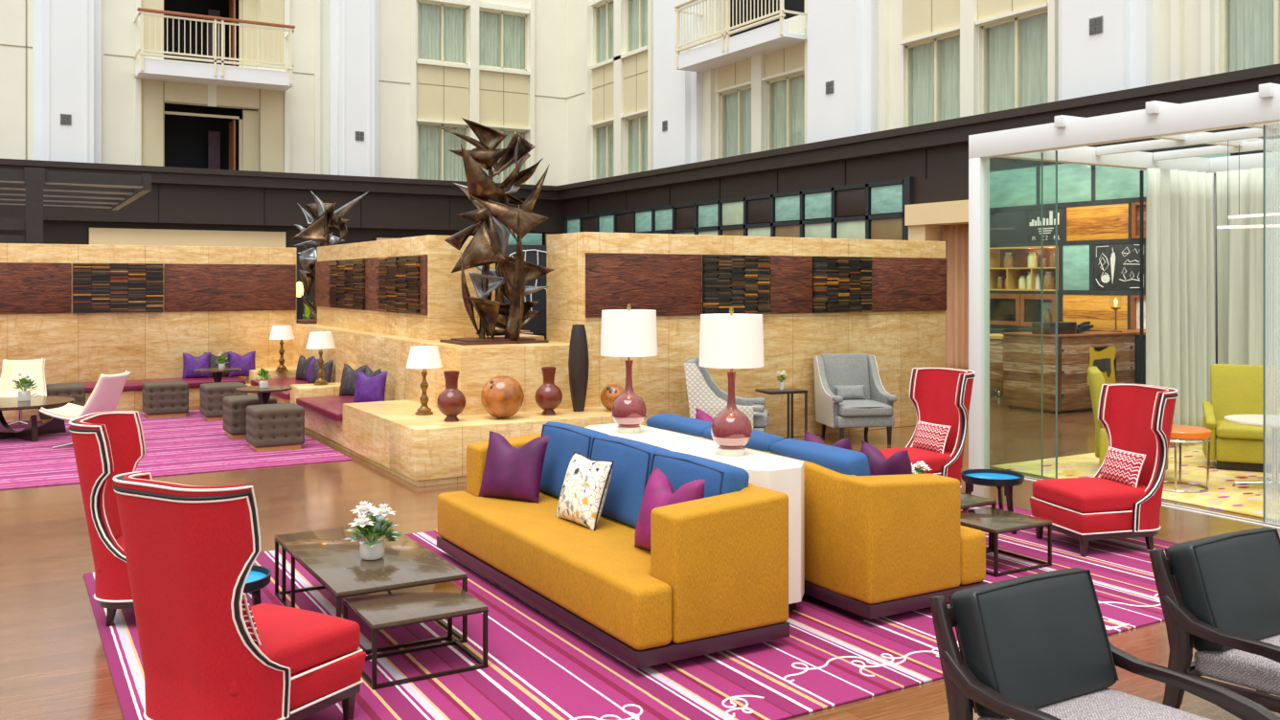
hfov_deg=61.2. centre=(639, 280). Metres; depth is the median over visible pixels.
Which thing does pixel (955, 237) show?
curtain
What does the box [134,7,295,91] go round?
balcony
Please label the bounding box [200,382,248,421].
tufted ottoman
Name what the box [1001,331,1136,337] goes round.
countertop
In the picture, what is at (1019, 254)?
shelf
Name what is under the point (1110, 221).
wall panel
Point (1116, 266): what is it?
chalkboard
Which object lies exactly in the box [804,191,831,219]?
window
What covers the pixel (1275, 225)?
linear pendant
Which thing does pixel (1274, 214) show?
linear pendant
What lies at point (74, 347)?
stone wall
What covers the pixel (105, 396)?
swivel chair
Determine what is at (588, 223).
window
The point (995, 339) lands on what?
cart
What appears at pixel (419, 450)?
trim ledge
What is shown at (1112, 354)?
bar counter
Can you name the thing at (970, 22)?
trim
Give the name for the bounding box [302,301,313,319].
potted plant
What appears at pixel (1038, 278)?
jar
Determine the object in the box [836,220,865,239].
window
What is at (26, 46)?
trim
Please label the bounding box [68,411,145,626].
chair
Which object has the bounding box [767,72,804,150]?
window
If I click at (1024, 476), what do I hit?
door track
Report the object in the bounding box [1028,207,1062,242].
chalkboard
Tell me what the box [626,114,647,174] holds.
window
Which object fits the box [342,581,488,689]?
table
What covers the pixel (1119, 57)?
trim
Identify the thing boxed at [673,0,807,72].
balcony
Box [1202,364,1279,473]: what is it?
armchair
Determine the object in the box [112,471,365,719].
chair
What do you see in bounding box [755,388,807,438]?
side table
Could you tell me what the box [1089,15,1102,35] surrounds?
air vent
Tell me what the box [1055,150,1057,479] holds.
sliding glass panel
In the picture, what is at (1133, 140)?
trim
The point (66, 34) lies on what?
pillar
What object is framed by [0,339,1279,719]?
floor
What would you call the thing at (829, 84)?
grille
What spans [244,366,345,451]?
trim
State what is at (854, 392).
lumbar pillow
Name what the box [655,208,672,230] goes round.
window
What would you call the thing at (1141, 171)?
fixed glass panel
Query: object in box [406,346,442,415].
table lamp
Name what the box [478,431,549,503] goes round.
throw pillow
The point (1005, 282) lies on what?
jar
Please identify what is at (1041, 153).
sliding glass panel
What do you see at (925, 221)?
trim
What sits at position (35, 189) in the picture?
canopy
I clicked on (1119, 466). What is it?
lumbar pillow
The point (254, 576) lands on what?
tray
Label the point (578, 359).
vase
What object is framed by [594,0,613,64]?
window
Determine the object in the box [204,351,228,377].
throw pillow
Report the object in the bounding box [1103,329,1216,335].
countertop
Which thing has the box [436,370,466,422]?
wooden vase
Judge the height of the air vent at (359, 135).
0.300 m
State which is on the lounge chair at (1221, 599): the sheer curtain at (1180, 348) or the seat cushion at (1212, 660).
the seat cushion at (1212, 660)
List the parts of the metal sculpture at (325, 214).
metal blade, metal blade, metal blade, metal blade, metal blade, plate, metal blade, metal blade, metal blade, metal blade, metal blade, metal blade, metal blade, metal blade, metal blade, metal blade, metal blade, metal blade, metal blade, metal blade, metal blade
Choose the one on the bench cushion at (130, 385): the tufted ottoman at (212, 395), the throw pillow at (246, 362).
the throw pillow at (246, 362)
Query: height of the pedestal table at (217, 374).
0.690 m
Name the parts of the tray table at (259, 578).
leg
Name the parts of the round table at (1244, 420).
stem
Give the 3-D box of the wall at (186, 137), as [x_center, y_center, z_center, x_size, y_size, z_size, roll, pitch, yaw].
[-4.933,-6.500,31.977,22.764,7.200,4.550,0,0,14]
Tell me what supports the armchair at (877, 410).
on the floor
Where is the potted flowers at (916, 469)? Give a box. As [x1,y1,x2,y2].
[911,460,932,474]
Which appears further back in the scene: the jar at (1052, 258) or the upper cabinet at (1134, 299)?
the jar at (1052, 258)
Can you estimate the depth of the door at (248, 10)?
33.75 m
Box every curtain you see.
[207,9,220,64]
[207,131,220,169]
[941,224,968,369]
[1145,167,1215,447]
[1215,165,1279,404]
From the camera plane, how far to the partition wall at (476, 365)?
12.78 m
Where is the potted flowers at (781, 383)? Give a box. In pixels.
[776,370,787,389]
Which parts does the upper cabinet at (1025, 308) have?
door, door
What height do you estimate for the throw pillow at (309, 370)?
0.410 m
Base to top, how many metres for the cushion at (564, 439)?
0.551 m
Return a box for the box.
[1031,321,1076,335]
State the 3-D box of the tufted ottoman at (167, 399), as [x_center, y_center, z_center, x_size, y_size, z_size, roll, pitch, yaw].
[-7.327,1.822,16.718,0.600,0.530,0.600,0,0,-31]
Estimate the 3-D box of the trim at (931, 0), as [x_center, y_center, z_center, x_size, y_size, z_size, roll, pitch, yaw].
[3.465,-5.225,28.708,0.056,4.050,24.100,0,0,-31]
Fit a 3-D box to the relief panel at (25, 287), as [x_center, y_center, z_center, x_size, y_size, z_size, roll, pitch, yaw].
[-11.645,0.120,15.749,5.980,0.800,0.030,0,0,-31]
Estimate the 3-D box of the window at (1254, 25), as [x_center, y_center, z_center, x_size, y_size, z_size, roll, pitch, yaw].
[10.356,-4.285,17.500,0.280,2.070,1.790,0,0,-31]
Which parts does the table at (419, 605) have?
leg, rail, leg, rail, rail, leg, rail, leg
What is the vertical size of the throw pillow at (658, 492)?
0.477 m
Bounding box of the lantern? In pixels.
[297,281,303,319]
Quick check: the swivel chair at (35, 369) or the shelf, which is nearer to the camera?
the swivel chair at (35, 369)
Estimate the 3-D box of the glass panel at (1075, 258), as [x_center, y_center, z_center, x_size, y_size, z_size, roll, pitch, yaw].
[8.104,-0.240,20.090,0.038,0.840,0.580,0,0,-31]
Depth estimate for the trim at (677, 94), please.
32.14 m
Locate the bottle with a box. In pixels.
[1043,308,1051,321]
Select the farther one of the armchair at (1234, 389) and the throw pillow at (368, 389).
the throw pillow at (368, 389)
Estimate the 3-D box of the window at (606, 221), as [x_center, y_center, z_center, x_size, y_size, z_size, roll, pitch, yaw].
[-1.088,-1.830,35.699,0.040,0.620,0.990,0,0,-31]
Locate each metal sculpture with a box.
[290,190,368,324]
[439,117,553,345]
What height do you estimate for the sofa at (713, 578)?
1.001 m
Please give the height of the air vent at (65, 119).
0.300 m
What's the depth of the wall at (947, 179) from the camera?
32.23 m
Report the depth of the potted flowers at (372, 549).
6.54 m
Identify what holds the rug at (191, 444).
on the floor
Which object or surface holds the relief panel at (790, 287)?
attached to the stone wall at (901, 342)
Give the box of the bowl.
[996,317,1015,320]
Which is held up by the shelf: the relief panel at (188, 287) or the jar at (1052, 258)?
the jar at (1052, 258)
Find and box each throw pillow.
[182,352,210,378]
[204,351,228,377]
[228,350,255,377]
[295,355,314,381]
[306,357,318,383]
[310,359,333,384]
[339,364,367,396]
[352,370,388,403]
[365,366,381,377]
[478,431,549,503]
[555,451,614,530]
[634,467,705,551]
[695,408,713,422]
[803,431,852,450]
[860,440,912,476]
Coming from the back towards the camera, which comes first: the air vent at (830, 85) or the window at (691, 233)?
the window at (691, 233)
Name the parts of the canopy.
post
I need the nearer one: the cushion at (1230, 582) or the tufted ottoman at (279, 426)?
the cushion at (1230, 582)
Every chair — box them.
[0,358,46,425]
[39,370,130,449]
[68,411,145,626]
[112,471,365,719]
[878,367,975,487]
[929,568,1279,719]
[1029,383,1178,556]
[1148,527,1279,713]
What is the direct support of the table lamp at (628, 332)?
on the console table at (778, 473)
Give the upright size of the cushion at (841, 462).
0.551 m
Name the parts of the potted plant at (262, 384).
pot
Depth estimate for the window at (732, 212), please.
29.51 m
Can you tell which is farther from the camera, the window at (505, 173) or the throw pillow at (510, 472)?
the window at (505, 173)
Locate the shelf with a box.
[989,245,1058,291]
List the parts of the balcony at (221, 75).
handrail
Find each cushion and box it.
[56,376,245,393]
[250,377,310,399]
[296,395,354,421]
[539,421,609,498]
[591,434,670,527]
[646,413,711,436]
[651,450,749,498]
[703,427,784,452]
[753,410,769,428]
[769,438,869,476]
[837,399,892,416]
[950,568,1116,718]
[977,687,1211,719]
[1166,527,1279,651]
[1193,634,1279,696]
[1215,420,1279,440]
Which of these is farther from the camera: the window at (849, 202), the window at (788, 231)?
the window at (788, 231)
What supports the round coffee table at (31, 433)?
on the rug at (191, 444)
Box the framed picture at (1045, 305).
[1039,302,1051,321]
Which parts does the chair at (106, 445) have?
leg, seat, rail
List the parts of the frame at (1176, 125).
post, post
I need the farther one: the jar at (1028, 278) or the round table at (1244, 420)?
the jar at (1028, 278)
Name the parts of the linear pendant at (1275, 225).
light rod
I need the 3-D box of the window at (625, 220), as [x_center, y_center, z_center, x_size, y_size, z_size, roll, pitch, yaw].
[-0.483,-1.830,34.675,0.040,0.620,0.990,0,0,-31]
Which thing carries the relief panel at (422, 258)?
attached to the stone wall at (446, 318)
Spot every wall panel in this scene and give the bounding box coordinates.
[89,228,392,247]
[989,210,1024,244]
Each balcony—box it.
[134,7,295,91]
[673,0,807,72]
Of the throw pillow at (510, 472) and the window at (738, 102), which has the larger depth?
the window at (738, 102)
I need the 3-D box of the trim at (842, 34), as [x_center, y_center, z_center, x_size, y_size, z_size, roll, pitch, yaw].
[4.784,-7.300,26.119,0.420,8.400,2.300,0,0,-31]
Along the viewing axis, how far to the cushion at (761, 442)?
7.59 m
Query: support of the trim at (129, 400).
attached to the stone wall at (74, 347)
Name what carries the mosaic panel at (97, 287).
attached to the stone wall at (74, 347)
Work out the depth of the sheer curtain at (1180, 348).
13.64 m
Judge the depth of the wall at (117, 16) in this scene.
34.41 m
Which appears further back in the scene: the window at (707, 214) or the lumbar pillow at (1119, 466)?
the window at (707, 214)
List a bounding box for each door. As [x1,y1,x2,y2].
[164,110,258,171]
[207,0,258,68]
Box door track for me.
[1024,476,1279,528]
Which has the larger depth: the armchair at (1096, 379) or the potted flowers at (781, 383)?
the potted flowers at (781, 383)
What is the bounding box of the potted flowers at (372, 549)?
[342,501,403,560]
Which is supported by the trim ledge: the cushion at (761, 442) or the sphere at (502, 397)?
the sphere at (502, 397)
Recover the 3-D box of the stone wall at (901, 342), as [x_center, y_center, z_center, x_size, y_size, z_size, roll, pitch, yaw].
[1.656,0.760,14.884,6.000,2.680,1.060,0,0,-31]
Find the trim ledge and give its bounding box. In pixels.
[342,400,645,487]
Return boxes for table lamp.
[269,325,294,371]
[306,332,335,386]
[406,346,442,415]
[600,303,657,434]
[698,307,764,457]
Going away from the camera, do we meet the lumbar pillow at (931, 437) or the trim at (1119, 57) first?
the lumbar pillow at (931, 437)
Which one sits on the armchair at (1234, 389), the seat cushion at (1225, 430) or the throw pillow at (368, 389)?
the seat cushion at (1225, 430)
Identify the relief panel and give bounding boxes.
[0,262,71,314]
[164,263,296,312]
[315,260,331,307]
[365,257,379,311]
[419,254,427,315]
[585,252,702,318]
[769,255,812,314]
[870,256,946,312]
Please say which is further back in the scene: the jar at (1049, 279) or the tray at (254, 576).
the jar at (1049, 279)
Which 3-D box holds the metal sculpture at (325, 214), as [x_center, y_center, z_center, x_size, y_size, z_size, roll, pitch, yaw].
[-5.807,-0.436,19.488,1.604,2.393,1.090,0,0,40]
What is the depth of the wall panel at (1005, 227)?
21.45 m
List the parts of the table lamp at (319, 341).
lamp shade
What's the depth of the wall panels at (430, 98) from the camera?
33.88 m
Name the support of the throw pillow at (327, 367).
on the bench cushion at (285, 395)
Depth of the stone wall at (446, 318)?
14.10 m
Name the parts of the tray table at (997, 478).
leg, leg, leg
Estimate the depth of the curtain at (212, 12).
34.75 m
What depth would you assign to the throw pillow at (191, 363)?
17.90 m
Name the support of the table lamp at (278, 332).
on the trim at (325, 428)
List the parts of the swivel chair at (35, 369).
stem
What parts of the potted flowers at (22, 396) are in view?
pot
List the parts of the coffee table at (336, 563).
leg, rail, leg, leg, rail, leg, rail, rail, leg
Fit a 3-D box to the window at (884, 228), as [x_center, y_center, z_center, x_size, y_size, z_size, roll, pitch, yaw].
[5.573,-1.110,24.431,0.040,0.580,0.990,0,0,-31]
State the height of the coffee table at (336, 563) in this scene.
0.396 m
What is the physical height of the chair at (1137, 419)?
1.243 m
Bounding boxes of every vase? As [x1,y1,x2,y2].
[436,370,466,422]
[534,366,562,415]
[568,324,589,411]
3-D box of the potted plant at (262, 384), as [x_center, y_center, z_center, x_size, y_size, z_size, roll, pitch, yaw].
[-4.895,1.262,14.068,0.234,0.269,0.219,0,0,-31]
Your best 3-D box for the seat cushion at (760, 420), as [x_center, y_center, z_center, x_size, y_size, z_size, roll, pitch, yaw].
[1.145,1.633,12.968,0.784,0.165,0.742,0,0,7]
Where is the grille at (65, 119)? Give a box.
[61,114,70,124]
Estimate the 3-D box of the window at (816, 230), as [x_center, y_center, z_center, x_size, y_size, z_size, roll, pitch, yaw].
[4.362,-1.110,26.480,0.040,0.580,0.990,0,0,-31]
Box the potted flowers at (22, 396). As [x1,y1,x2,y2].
[8,371,41,401]
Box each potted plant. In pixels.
[253,367,271,388]
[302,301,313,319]
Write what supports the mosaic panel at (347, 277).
attached to the stone wall at (446, 318)
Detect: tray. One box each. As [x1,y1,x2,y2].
[245,571,266,583]
[966,473,1019,479]
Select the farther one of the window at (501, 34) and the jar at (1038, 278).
the window at (501, 34)
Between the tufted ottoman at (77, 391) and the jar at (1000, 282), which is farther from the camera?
the jar at (1000, 282)
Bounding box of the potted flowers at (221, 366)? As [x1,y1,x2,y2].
[215,351,227,369]
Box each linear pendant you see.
[1216,139,1279,228]
[1228,144,1279,218]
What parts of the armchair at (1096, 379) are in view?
arm, arm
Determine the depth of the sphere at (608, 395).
12.43 m
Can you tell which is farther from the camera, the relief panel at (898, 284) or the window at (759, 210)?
the window at (759, 210)
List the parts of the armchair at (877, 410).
leg, arm, leg, seat frame, leg, arm, leg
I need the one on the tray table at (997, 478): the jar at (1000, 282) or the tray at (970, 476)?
the tray at (970, 476)
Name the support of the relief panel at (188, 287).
attached to the stone wall at (74, 347)
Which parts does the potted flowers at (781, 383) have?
pot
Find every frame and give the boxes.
[968,82,1279,469]
[989,135,1279,340]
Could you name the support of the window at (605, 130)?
in the wall at (575, 9)
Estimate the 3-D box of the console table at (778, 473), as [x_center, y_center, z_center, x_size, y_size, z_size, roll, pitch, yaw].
[0.293,1.619,7.637,0.522,0.937,2.350,0,0,-31]
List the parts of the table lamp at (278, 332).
lamp shade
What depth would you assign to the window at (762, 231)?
28.47 m
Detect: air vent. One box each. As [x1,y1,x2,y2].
[60,114,71,125]
[355,131,364,140]
[662,120,667,131]
[825,80,834,94]
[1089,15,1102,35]
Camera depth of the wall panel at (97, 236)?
32.40 m
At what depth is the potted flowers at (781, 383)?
13.85 m
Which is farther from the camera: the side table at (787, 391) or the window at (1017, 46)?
the window at (1017, 46)
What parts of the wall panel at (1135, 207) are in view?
panel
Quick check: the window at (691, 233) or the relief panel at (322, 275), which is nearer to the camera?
the relief panel at (322, 275)
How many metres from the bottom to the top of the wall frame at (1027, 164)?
3.300 m
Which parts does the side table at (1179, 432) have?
leg, leg, leg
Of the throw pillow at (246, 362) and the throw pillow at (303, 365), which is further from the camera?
the throw pillow at (246, 362)
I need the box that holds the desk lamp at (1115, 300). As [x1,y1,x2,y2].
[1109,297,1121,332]
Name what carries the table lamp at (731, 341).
on the console table at (778, 473)
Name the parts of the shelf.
panel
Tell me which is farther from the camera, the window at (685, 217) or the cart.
the window at (685, 217)
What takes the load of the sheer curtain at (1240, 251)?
hanging from the frame at (1176, 125)
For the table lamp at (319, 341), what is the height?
0.760 m
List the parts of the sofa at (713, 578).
armrest, seat, armrest, frame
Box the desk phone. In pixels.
[1076,321,1094,333]
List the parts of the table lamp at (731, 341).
stem, lamp shade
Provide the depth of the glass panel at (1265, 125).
9.30 m
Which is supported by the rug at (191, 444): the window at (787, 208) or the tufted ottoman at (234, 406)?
the tufted ottoman at (234, 406)
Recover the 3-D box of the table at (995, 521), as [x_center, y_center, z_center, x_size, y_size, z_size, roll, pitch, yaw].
[2.613,1.921,8.009,0.594,0.331,0.574,0,0,-31]
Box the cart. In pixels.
[989,333,1003,397]
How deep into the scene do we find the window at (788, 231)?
27.47 m
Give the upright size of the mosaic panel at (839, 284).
0.770 m
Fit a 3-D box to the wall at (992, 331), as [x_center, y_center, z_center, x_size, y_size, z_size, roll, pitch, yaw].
[11.072,-0.100,15.502,0.400,4.400,15.420,0,0,-31]
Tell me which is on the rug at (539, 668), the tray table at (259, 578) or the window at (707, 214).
the tray table at (259, 578)
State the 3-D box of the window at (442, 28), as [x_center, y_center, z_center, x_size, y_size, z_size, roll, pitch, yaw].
[-6.779,-8.410,36.906,1.810,1.980,0.280,0,0,-31]
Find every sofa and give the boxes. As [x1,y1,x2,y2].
[436,421,789,669]
[644,413,987,620]
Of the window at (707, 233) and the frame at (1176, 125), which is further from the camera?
the window at (707, 233)
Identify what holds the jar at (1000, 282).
on the shelf
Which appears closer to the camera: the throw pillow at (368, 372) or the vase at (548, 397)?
the vase at (548, 397)
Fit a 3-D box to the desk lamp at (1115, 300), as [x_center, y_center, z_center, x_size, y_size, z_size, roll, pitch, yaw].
[7.965,0.520,18.125,0.200,0.680,0.200,0,0,-31]
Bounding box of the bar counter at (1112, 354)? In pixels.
[1001,331,1136,413]
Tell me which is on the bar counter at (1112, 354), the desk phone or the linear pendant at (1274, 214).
the desk phone
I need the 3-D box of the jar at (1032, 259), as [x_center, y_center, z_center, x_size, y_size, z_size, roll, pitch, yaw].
[7.648,-0.406,21.098,0.180,0.300,0.176,0,0,-31]
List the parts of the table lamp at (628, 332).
stem, lamp shade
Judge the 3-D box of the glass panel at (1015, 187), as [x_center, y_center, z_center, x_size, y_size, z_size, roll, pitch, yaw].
[7.335,-1.830,21.389,0.038,0.740,1.240,0,0,-31]
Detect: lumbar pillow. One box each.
[241,593,261,645]
[834,385,866,400]
[911,420,950,454]
[1099,446,1146,487]
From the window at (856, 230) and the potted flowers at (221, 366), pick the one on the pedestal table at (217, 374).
the potted flowers at (221, 366)
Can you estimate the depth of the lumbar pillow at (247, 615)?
4.73 m
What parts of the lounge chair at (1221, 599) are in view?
rail, leg, rail, armrest, rail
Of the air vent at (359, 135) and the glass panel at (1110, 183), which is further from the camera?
the air vent at (359, 135)
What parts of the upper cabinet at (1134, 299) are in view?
panel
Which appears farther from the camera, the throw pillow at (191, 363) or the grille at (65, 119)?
the grille at (65, 119)
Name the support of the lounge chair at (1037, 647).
on the floor
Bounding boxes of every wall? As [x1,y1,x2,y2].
[0,0,566,339]
[0,126,1254,233]
[0,243,297,385]
[163,0,804,170]
[292,323,572,415]
[317,235,495,340]
[502,244,546,334]
[546,231,945,437]
[566,0,1229,184]
[576,183,899,232]
[989,150,1272,364]
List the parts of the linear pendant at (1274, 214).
light rod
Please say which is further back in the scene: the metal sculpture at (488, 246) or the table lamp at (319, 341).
the table lamp at (319, 341)
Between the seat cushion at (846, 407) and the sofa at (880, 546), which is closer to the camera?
the sofa at (880, 546)
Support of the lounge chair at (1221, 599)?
on the floor
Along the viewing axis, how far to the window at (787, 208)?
27.47 m
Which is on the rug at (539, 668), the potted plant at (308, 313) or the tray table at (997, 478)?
the tray table at (997, 478)
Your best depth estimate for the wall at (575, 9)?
25.18 m
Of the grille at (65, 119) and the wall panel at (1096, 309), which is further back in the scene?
the grille at (65, 119)
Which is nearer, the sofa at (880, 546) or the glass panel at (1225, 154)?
the sofa at (880, 546)
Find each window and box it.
[417,0,467,64]
[417,122,467,182]
[479,9,526,70]
[479,128,526,184]
[507,232,542,245]
[564,176,913,240]
[567,218,579,233]
[582,216,595,232]
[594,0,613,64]
[594,122,613,179]
[599,215,613,232]
[617,212,632,232]
[626,0,647,52]
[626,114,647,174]
[635,210,651,232]
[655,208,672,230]
[676,205,694,228]
[676,231,694,234]
[698,204,717,228]
[698,230,717,235]
[720,86,751,158]
[722,201,743,226]
[722,228,743,235]
[748,198,770,224]
[748,227,770,236]
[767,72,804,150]
[775,195,799,221]
[775,225,799,237]
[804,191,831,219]
[804,222,831,238]
[836,187,865,217]
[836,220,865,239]
[870,217,902,240]
[906,32,959,126]
[982,9,1048,114]
[1221,0,1279,72]
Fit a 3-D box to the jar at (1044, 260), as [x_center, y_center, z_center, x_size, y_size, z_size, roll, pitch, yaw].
[7.785,-0.341,20.866,0.120,0.170,0.117,0,0,-31]
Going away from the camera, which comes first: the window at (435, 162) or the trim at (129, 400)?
the trim at (129, 400)
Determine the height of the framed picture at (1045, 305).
0.445 m
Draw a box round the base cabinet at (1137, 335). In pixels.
[1103,329,1216,385]
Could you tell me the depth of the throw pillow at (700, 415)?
8.93 m
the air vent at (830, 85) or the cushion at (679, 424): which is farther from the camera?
the air vent at (830, 85)
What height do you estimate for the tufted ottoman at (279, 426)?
0.530 m
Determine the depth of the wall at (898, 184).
28.27 m
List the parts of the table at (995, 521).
rail, leg, leg, rail, rail, leg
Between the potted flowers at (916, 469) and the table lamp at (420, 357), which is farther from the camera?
the table lamp at (420, 357)
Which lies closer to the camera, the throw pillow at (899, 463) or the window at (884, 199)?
the throw pillow at (899, 463)
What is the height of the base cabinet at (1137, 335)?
1.240 m
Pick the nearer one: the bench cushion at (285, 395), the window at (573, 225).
the bench cushion at (285, 395)
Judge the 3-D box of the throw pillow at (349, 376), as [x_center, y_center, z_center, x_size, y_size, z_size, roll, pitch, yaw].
[-4.028,1.401,15.185,0.460,0.449,0.175,0,0,31]
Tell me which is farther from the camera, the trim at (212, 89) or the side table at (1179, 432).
the trim at (212, 89)
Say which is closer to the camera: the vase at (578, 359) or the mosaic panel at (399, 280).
the vase at (578, 359)
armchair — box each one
[684,357,769,433]
[813,353,897,444]
[1087,366,1172,470]
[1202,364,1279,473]
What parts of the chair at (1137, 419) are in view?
leg, leg, seat, rail, leg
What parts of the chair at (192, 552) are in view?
seat, rail, leg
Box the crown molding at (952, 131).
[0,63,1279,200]
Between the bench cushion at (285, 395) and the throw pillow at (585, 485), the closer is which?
the throw pillow at (585, 485)
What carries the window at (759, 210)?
attached to the window at (884, 199)
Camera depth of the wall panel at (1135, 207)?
18.99 m
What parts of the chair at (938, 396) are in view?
seat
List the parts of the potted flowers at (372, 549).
pot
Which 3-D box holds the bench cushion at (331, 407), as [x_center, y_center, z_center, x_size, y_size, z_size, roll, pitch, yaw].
[-3.902,1.675,14.421,0.860,0.129,2.140,0,0,-31]
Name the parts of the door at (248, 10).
frame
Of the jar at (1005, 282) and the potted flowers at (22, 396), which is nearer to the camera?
the potted flowers at (22, 396)
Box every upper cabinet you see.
[989,293,1058,327]
[1130,295,1145,330]
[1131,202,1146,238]
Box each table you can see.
[0,396,74,441]
[194,367,241,383]
[235,386,292,404]
[243,565,271,606]
[274,525,467,661]
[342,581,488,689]
[584,423,804,611]
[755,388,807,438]
[960,469,1024,534]
[960,492,996,553]
[960,506,1051,577]
[1163,424,1211,493]
[1224,414,1279,489]
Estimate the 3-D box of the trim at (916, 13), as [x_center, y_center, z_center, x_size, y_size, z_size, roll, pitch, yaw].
[5.897,-6.340,24.599,0.050,1.920,29.550,0,0,-31]
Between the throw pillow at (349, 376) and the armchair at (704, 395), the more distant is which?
the throw pillow at (349, 376)
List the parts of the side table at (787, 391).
leg, leg, leg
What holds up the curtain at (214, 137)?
hanging from the door at (248, 124)
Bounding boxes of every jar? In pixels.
[997,276,1004,289]
[1004,252,1013,268]
[1004,278,1006,289]
[1018,275,1026,289]
[1026,272,1030,289]
[1027,251,1037,267]
[1035,274,1040,289]
[1040,258,1047,267]
[1043,272,1055,289]
[1049,251,1055,267]
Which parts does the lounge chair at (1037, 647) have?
rail, leg, armrest, armrest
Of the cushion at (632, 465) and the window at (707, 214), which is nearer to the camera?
the cushion at (632, 465)
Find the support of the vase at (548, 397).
on the trim ledge
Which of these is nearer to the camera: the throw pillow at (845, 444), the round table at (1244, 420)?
the throw pillow at (845, 444)
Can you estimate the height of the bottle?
0.330 m
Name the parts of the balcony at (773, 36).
handrail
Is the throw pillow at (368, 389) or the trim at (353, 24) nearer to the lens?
the throw pillow at (368, 389)
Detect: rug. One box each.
[0,410,352,490]
[83,502,1177,719]
[989,443,1279,521]
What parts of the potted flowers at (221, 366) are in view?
pot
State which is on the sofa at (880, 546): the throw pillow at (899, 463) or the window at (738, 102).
the throw pillow at (899, 463)
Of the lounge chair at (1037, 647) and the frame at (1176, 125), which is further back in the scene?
the frame at (1176, 125)
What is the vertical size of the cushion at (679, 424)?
0.551 m
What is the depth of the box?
17.27 m
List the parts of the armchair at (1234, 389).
arm, seat frame, arm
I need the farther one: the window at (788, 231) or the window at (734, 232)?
the window at (734, 232)
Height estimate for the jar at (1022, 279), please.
0.260 m
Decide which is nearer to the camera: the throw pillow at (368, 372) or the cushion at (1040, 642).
the cushion at (1040, 642)
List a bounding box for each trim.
[0,0,566,171]
[1,382,252,420]
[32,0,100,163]
[135,0,534,184]
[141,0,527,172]
[158,139,1135,231]
[206,84,216,107]
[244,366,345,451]
[328,0,378,177]
[566,0,1012,120]
[584,0,1215,181]
[592,0,1048,123]
[653,0,702,169]
[807,0,877,143]
[904,200,968,241]
[1058,0,1152,100]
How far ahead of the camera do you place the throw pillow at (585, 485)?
7.11 m
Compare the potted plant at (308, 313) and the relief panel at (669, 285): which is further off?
the potted plant at (308, 313)
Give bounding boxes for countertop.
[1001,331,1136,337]
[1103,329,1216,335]
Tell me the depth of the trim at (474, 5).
36.07 m
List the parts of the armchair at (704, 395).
arm, seat frame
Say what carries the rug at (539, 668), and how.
on the floor
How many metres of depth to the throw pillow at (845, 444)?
7.84 m
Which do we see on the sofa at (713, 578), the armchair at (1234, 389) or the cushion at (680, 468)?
the cushion at (680, 468)
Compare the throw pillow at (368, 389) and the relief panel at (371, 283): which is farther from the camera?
the relief panel at (371, 283)
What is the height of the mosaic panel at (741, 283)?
0.770 m
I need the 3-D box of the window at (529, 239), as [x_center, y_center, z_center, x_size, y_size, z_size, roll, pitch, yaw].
[-4.019,-1.400,37.748,1.300,0.500,0.080,0,0,-31]
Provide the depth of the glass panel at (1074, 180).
20.25 m
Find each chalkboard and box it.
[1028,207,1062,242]
[1093,242,1145,291]
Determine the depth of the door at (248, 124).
33.73 m
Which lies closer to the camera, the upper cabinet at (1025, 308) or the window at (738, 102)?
the upper cabinet at (1025, 308)
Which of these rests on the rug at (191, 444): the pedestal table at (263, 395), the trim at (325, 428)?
the pedestal table at (263, 395)
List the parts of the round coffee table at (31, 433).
curved leg, curved leg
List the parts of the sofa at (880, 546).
frame, armrest, seat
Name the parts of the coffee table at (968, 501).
leg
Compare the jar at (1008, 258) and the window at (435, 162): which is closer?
the jar at (1008, 258)
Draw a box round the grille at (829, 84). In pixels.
[825,81,832,93]
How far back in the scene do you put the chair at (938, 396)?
10.26 m
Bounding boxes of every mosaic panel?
[72,263,163,313]
[327,258,365,310]
[376,254,420,315]
[702,254,771,314]
[812,256,872,313]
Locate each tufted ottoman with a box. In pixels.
[38,383,85,423]
[142,380,188,418]
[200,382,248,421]
[223,394,276,439]
[246,403,304,452]
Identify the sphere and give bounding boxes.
[480,375,524,418]
[600,384,624,411]
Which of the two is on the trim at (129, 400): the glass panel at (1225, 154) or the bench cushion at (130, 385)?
the bench cushion at (130, 385)
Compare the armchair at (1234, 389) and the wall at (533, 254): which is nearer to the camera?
the armchair at (1234, 389)
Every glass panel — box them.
[989,166,1035,207]
[1040,162,1091,204]
[1041,153,1043,479]
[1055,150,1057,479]
[1062,244,1089,290]
[1095,165,1146,200]
[1140,170,1143,384]
[1197,153,1230,191]
[1263,124,1275,525]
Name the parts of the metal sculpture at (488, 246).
metal blade, metal blade, metal blade, metal blade, metal blade, metal blade, metal blade, metal blade, metal blade, metal blade, metal blade, metal blade, metal blade, metal blade, metal blade, metal blade, metal blade, plate, plate, metal blade, metal blade, metal blade, metal blade, metal blade, metal blade, metal blade, metal blade, metal blade, metal blade, metal blade, metal blade, metal blade, metal blade, metal blade, metal blade, metal blade, metal blade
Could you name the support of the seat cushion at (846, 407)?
on the armchair at (877, 410)
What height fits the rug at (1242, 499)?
0.012 m
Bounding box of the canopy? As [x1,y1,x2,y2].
[0,167,151,244]
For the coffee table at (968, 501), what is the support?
on the rug at (539, 668)

